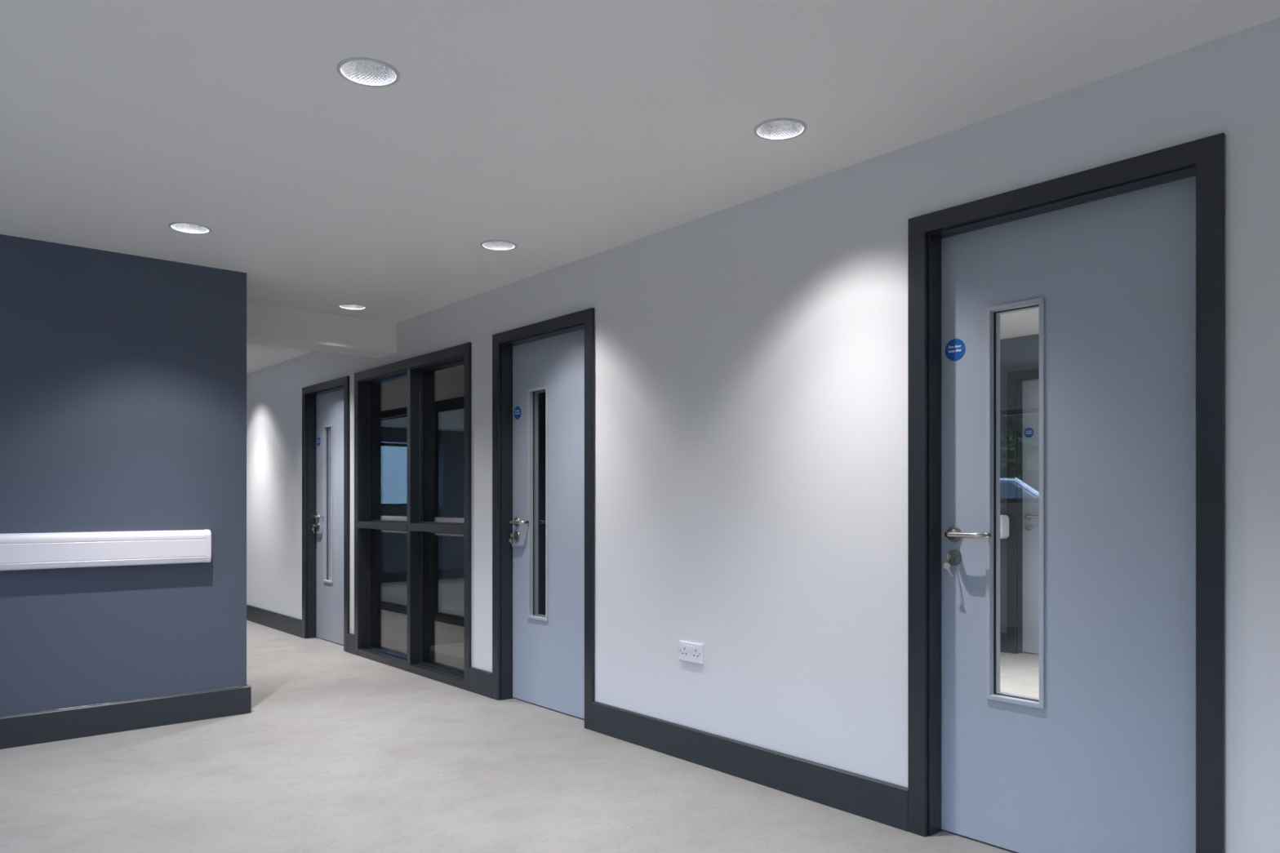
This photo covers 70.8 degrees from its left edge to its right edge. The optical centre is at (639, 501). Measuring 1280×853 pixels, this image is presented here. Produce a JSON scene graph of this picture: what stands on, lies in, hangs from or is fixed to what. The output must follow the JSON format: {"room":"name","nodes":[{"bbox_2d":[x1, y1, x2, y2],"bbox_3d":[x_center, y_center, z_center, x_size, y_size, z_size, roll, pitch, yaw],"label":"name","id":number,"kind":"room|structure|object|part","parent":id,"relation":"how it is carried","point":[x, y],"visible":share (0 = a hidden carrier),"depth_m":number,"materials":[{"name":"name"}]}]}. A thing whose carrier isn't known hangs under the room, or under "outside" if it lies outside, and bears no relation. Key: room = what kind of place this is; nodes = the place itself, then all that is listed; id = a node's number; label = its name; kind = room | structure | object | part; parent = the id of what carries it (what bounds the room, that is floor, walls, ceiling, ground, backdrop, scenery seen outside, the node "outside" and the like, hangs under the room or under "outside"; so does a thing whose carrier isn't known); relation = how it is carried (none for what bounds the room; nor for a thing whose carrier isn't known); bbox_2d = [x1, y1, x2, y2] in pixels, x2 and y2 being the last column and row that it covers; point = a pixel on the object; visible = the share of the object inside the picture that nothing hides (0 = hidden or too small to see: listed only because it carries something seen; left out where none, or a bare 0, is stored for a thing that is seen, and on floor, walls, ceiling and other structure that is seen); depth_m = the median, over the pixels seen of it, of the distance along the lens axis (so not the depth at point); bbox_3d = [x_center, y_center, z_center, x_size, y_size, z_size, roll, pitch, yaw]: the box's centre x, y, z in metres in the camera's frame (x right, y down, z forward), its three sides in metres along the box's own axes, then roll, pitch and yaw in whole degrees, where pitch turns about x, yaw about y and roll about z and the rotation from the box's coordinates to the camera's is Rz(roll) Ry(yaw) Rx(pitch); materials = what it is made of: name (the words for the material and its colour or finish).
{"room":"hospital corridor","nodes":[
{"label":"hospital corridor","id":0,"kind":"room"},
{"bbox_2d":[0,234,246,715],"bbox_3d":[-3.561,-0.049,3.668,3.708,2.357,0.120,0,0,-40],"label":"wall","id":1,"kind":"structure","parent":0,"point":[123,376],"depth_m":4.44,"materials":[{"name":"blue paint"}]},
{"bbox_2d":[0,529,211,570],"bbox_3d":[-3.530,0.229,3.576,3.400,0.172,0.058,0,0,-40],"label":"handrail","id":2,"kind":"object","parent":1,"relation":"attached to","point":[18,551],"visible":1,"depth_m":4.34,"materials":[{"name":"white plastic"}]},
{"bbox_2d":[0,685,251,749],"bbox_3d":[-3.509,1.055,3.621,3.726,0.149,0.018,0,0,-40],"label":"baseboard","id":3,"kind":"structure","parent":1,"relation":"attached to","point":[20,730],"depth_m":4.42,"materials":[{"name":"grey paint"}]},
{"bbox_2d":[330,428,331,579],"bbox_3d":[-1.838,-0.049,9.596,3.900,2.357,0.100,0,0,-40],"label":"wall partition","id":4,"kind":"structure","parent":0,"point":[331,428],"depth_m":8.59,"materials":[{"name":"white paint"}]},
{"bbox_2d":[377,363,545,650],"bbox_3d":[-0.812,-0.049,7.805,3.150,2.357,0.040,0,0,-40],"label":"window glass","id":5,"kind":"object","parent":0,"point":[446,384],"depth_m":7.09,"materials":[{"name":"clear glass"}]},
{"bbox_2d":[0,620,1039,852],"bbox_3d":[-1.033,1.190,4.584,9.150,0.120,15.930,0,0,-40],"label":"floor","id":6,"kind":"structure","parent":0,"point":[337,750],"depth_m":3.57,"materials":[{"name":"concrete"}]},
{"bbox_2d":[0,0,1279,374],"bbox_3d":[-1.033,-1.327,4.584,9.150,0.200,15.930,0,0,-40],"label":"ceiling","id":7,"kind":"structure","parent":0,"point":[562,131],"depth_m":2.79,"materials":[{"name":"paint"}]},
{"bbox_2d":[168,222,211,234],"bbox_3d":[-2.013,-1.269,4.027,0.174,0.092,0.174,0,0,-40],"label":"recessed light","id":8,"kind":"object","parent":7,"relation":"in","point":[184,227],"visible":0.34,"depth_m":4.08,"materials":[{"name":"grey paint"}]},
{"bbox_2d":[246,302,396,358],"bbox_3d":[-2.217,-1.123,5.880,1.202,0.207,0.292,0,0,-40],"label":"beam","id":9,"kind":"structure","parent":7,"relation":"attached to","point":[266,325],"depth_m":5.84,"materials":[{"name":"paint"}]},
{"bbox_2d":[337,303,367,310],"bbox_3d":[-1.804,-1.269,5.649,0.174,0.092,0.174,0,0,-40],"label":"recessed light","id":10,"kind":"object","parent":7,"relation":"in","point":[347,306],"visible":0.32,"depth_m":5.71,"materials":[{"name":"grey paint"}]},
{"bbox_2d":[336,57,399,87],"bbox_3d":[-0.775,-1.269,2.570,0.174,0.092,0.174,0,0,-40],"label":"recessed light","id":11,"kind":"object","parent":7,"relation":"in","point":[366,72],"visible":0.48,"depth_m":2.62,"materials":[{"name":"grey paint"}]},
{"bbox_2d":[480,240,517,250],"bbox_3d":[-0.674,-1.269,4.299,0.174,0.092,0.174,0,0,-40],"label":"recessed light","id":12,"kind":"object","parent":7,"relation":"in","point":[495,245],"visible":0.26,"depth_m":4.36,"materials":[{"name":"grey paint"}]},
{"bbox_2d":[753,118,807,140],"bbox_3d":[0.462,-1.269,2.962,0.174,0.092,0.174,0,0,-40],"label":"recessed light","id":13,"kind":"object","parent":7,"relation":"in","point":[776,129],"visible":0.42,"depth_m":3.02,"materials":[{"name":"grey paint"}]},
{"bbox_2d":[246,17,1279,852],"bbox_3d":[-0.571,-0.049,4.975,0.140,2.357,15.530,0,0,-40],"label":"wall","id":14,"kind":"structure","parent":0,"point":[751,357],"depth_m":3.45,"materials":[{"name":"white paint"}]},
{"bbox_2d":[246,604,302,637],"bbox_3d":[-4.229,1.058,9.170,0.018,0.145,4.400,0,0,-40],"label":"baseboard","id":15,"kind":"structure","parent":14,"relation":"attached to","point":[289,624],"depth_m":7.98,"materials":[{"name":"grey paint"}]},
{"bbox_2d":[302,375,349,652],"bbox_3d":[-2.447,0.090,7.175,0.158,2.079,0.948,0,0,-40],"label":"door","id":16,"kind":"structure","parent":14,"relation":"in","point":[325,405],"depth_m":7.36,"materials":[{"name":"grey paint"}]},
{"bbox_3d":[-2.648,0.119,7.384,0.062,0.019,0.149,0,0,-40],"label":"handle","id":17,"kind":"part","parent":16,"relation":"part of","materials":[{"name":"silver metal"}]},
{"bbox_2d":[316,437,319,446],"bbox_3d":[-2.663,-0.499,7.453,0.003,0.075,0.075,0,0,-40],"label":"door sign","id":18,"kind":"object","parent":16,"relation":"attached to","point":[318,438],"visible":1,"depth_m":7.45,"materials":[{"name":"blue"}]},
{"bbox_3d":[-2.521,0.015,7.297,0.028,1.275,0.193,0,0,-40],"label":"vision panel frame","id":19,"kind":"part","parent":16,"relation":"part of","materials":[{"name":"grey paint"}]},
{"bbox_2d":[346,632,354,654],"bbox_3d":[-2.153,1.058,6.720,0.018,0.145,0.127,0,0,-40],"label":"baseboard","id":20,"kind":"structure","parent":14,"relation":"attached to","point":[350,637],"depth_m":6.71,"materials":[{"name":"grey paint"}]},
{"bbox_2d":[354,342,471,691],"bbox_3d":[-1.514,0.088,6.065,0.150,2.084,1.698,0,0,-40],"label":"window","id":21,"kind":"structure","parent":14,"relation":"in","point":[418,526],"depth_m":6.03,"materials":[{"name":"grey paint"}]},
{"bbox_3d":[-1.510,1.105,6.061,0.148,0.050,1.568,0,0,-40],"label":"sill","id":22,"kind":"part","parent":21,"relation":"part of","materials":[{"name":"grey paint"}]},
{"bbox_2d":[469,666,492,698],"bbox_3d":[-0.928,1.058,5.274,0.018,0.145,0.265,0,0,-40],"label":"baseboard","id":23,"kind":"structure","parent":14,"relation":"attached to","point":[480,680],"depth_m":5.26,"materials":[{"name":"grey paint"}]},
{"bbox_2d":[492,307,595,730],"bbox_3d":[-0.483,0.085,4.857,0.158,2.091,0.948,0,0,-40],"label":"door","id":24,"kind":"structure","parent":14,"relation":"in","point":[548,660],"depth_m":4.90,"materials":[{"name":"grey paint"}]},
{"bbox_2d":[508,533,515,546],"bbox_3d":[-0.715,0.217,5.122,0.055,0.079,0.030,0,0,-40],"label":"keys","id":25,"kind":"object","parent":24,"relation":"attached to","point":[512,535],"visible":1,"depth_m":5.11,"materials":[{"name":"silver metal"}]},
{"bbox_2d":[514,406,521,419],"bbox_3d":[-0.699,-0.509,5.135,0.003,0.075,0.075,0,0,-40],"label":"door sign","id":26,"kind":"object","parent":24,"relation":"attached to","point":[517,411],"visible":1,"depth_m":5.13,"materials":[{"name":"blue plastic"}]},
{"bbox_3d":[-0.685,0.114,5.066,0.062,0.019,0.149,0,0,-40],"label":"handle","id":27,"kind":"part","parent":24,"relation":"part of","materials":[{"name":"silver metal"}]},
{"bbox_3d":[-0.558,0.009,4.979,0.028,1.282,0.193,0,0,-40],"label":"vision panel frame","id":28,"kind":"part","parent":24,"relation":"part of","materials":[{"name":"grey paint"}]},
{"bbox_2d":[679,640,702,664],"bbox_3d":[0.221,0.655,3.921,0.014,0.086,0.146,0,0,-40],"label":"wall socket","id":29,"kind":"object","parent":14,"relation":"attached to","point":[692,652],"visible":1,"depth_m":3.92,"materials":[{"name":"white plastic"}]},
{"bbox_2d":[591,701,908,831],"bbox_3d":[0.347,1.058,3.769,0.018,0.145,1.785,0,0,-40],"label":"baseboard","id":30,"kind":"structure","parent":14,"relation":"attached to","point":[876,800],"depth_m":3.58,"materials":[{"name":"grey paint"}]},
{"bbox_2d":[907,133,1225,852],"bbox_3d":[1.284,0.080,2.772,0.158,2.100,0.948,0,0,-40],"label":"door","id":31,"kind":"structure","parent":14,"relation":"in","point":[1121,748],"depth_m":2.72,"materials":[{"name":"grey paint"}]},
{"bbox_2d":[942,553,952,577],"bbox_3d":[1.052,0.213,3.037,0.055,0.079,0.030,0,0,-40],"label":"keys","id":32,"kind":"object","parent":31,"relation":"attached to","point":[946,566],"visible":1,"depth_m":3.02,"materials":[{"name":"silver metal"}]},
{"bbox_2d":[945,338,965,360],"bbox_3d":[1.067,-0.516,3.050,0.003,0.075,0.075,0,0,-40],"label":"door sign","id":33,"kind":"object","parent":31,"relation":"attached to","point":[955,348],"visible":1,"depth_m":3.05,"materials":[{"name":"blue plastic"}]},
{"bbox_3d":[1.082,0.109,2.981,0.062,0.019,0.149,0,0,-40],"label":"handle","id":34,"kind":"part","parent":31,"relation":"part of","materials":[{"name":"silver metal"}]},
{"bbox_3d":[1.209,0.004,2.894,0.028,1.288,0.193,0,0,-40],"label":"vision panel frame","id":35,"kind":"part","parent":31,"relation":"part of","materials":[{"name":"grey paint"}]},
{"bbox_2d":[1000,333,1039,633],"bbox_3d":[5.045,-0.049,4.162,0.140,2.357,7.030,0,0,-40],"label":"wall","id":36,"kind":"structure","parent":0,"point":[1021,353],"depth_m":6.77,"materials":[{"name":"grey paint"}]},
{"bbox_2d":[1000,632,1007,653],"bbox_3d":[2.734,1.058,6.768,0.018,0.145,0.066,0,0,-40],"label":"baseboard","id":37,"kind":"structure","parent":36,"relation":"attached to","point":[1003,635],"depth_m":6.76,"materials":[{"name":"grey paint"}]},
{"bbox_2d":[1007,368,1039,653],"bbox_3d":[3.115,0.080,6.427,0.158,2.100,0.948,0,0,-40],"label":"door","id":38,"kind":"structure","parent":36,"relation":"in","point":[1023,386],"depth_m":6.71,"materials":[{"name":"grey paint"}]},
{"bbox_2d":[1024,427,1034,437],"bbox_3d":[2.899,-0.516,6.705,0.003,0.075,0.075,0,0,-40],"label":"door sign","id":39,"kind":"object","parent":38,"relation":"attached to","point":[1028,432],"visible":1,"depth_m":6.71,"materials":[{"name":"blue plastic"}]},
{"bbox_3d":[2.913,0.109,6.636,0.062,0.019,0.149,0,0,-40],"label":"handle","id":40,"kind":"part","parent":38,"relation":"part of","materials":[{"name":"silver metal"}]},
{"bbox_3d":[1.413,-0.049,5.758,3.900,2.357,0.100,0,0,-40],"label":"wall partition","id":41,"kind":"structure","parent":0,"visible":0},
{"bbox_2d":[1000,514,1008,538],"bbox_3d":[2.663,0.185,6.683,0.126,0.180,0.105,0,0,-40],"label":"handrail","id":42,"kind":"object","parent":41,"relation":"attached to","point":[1004,519],"visible":0.49,"depth_m":6.64,"materials":[{"name":"white plastic"}]}
]}

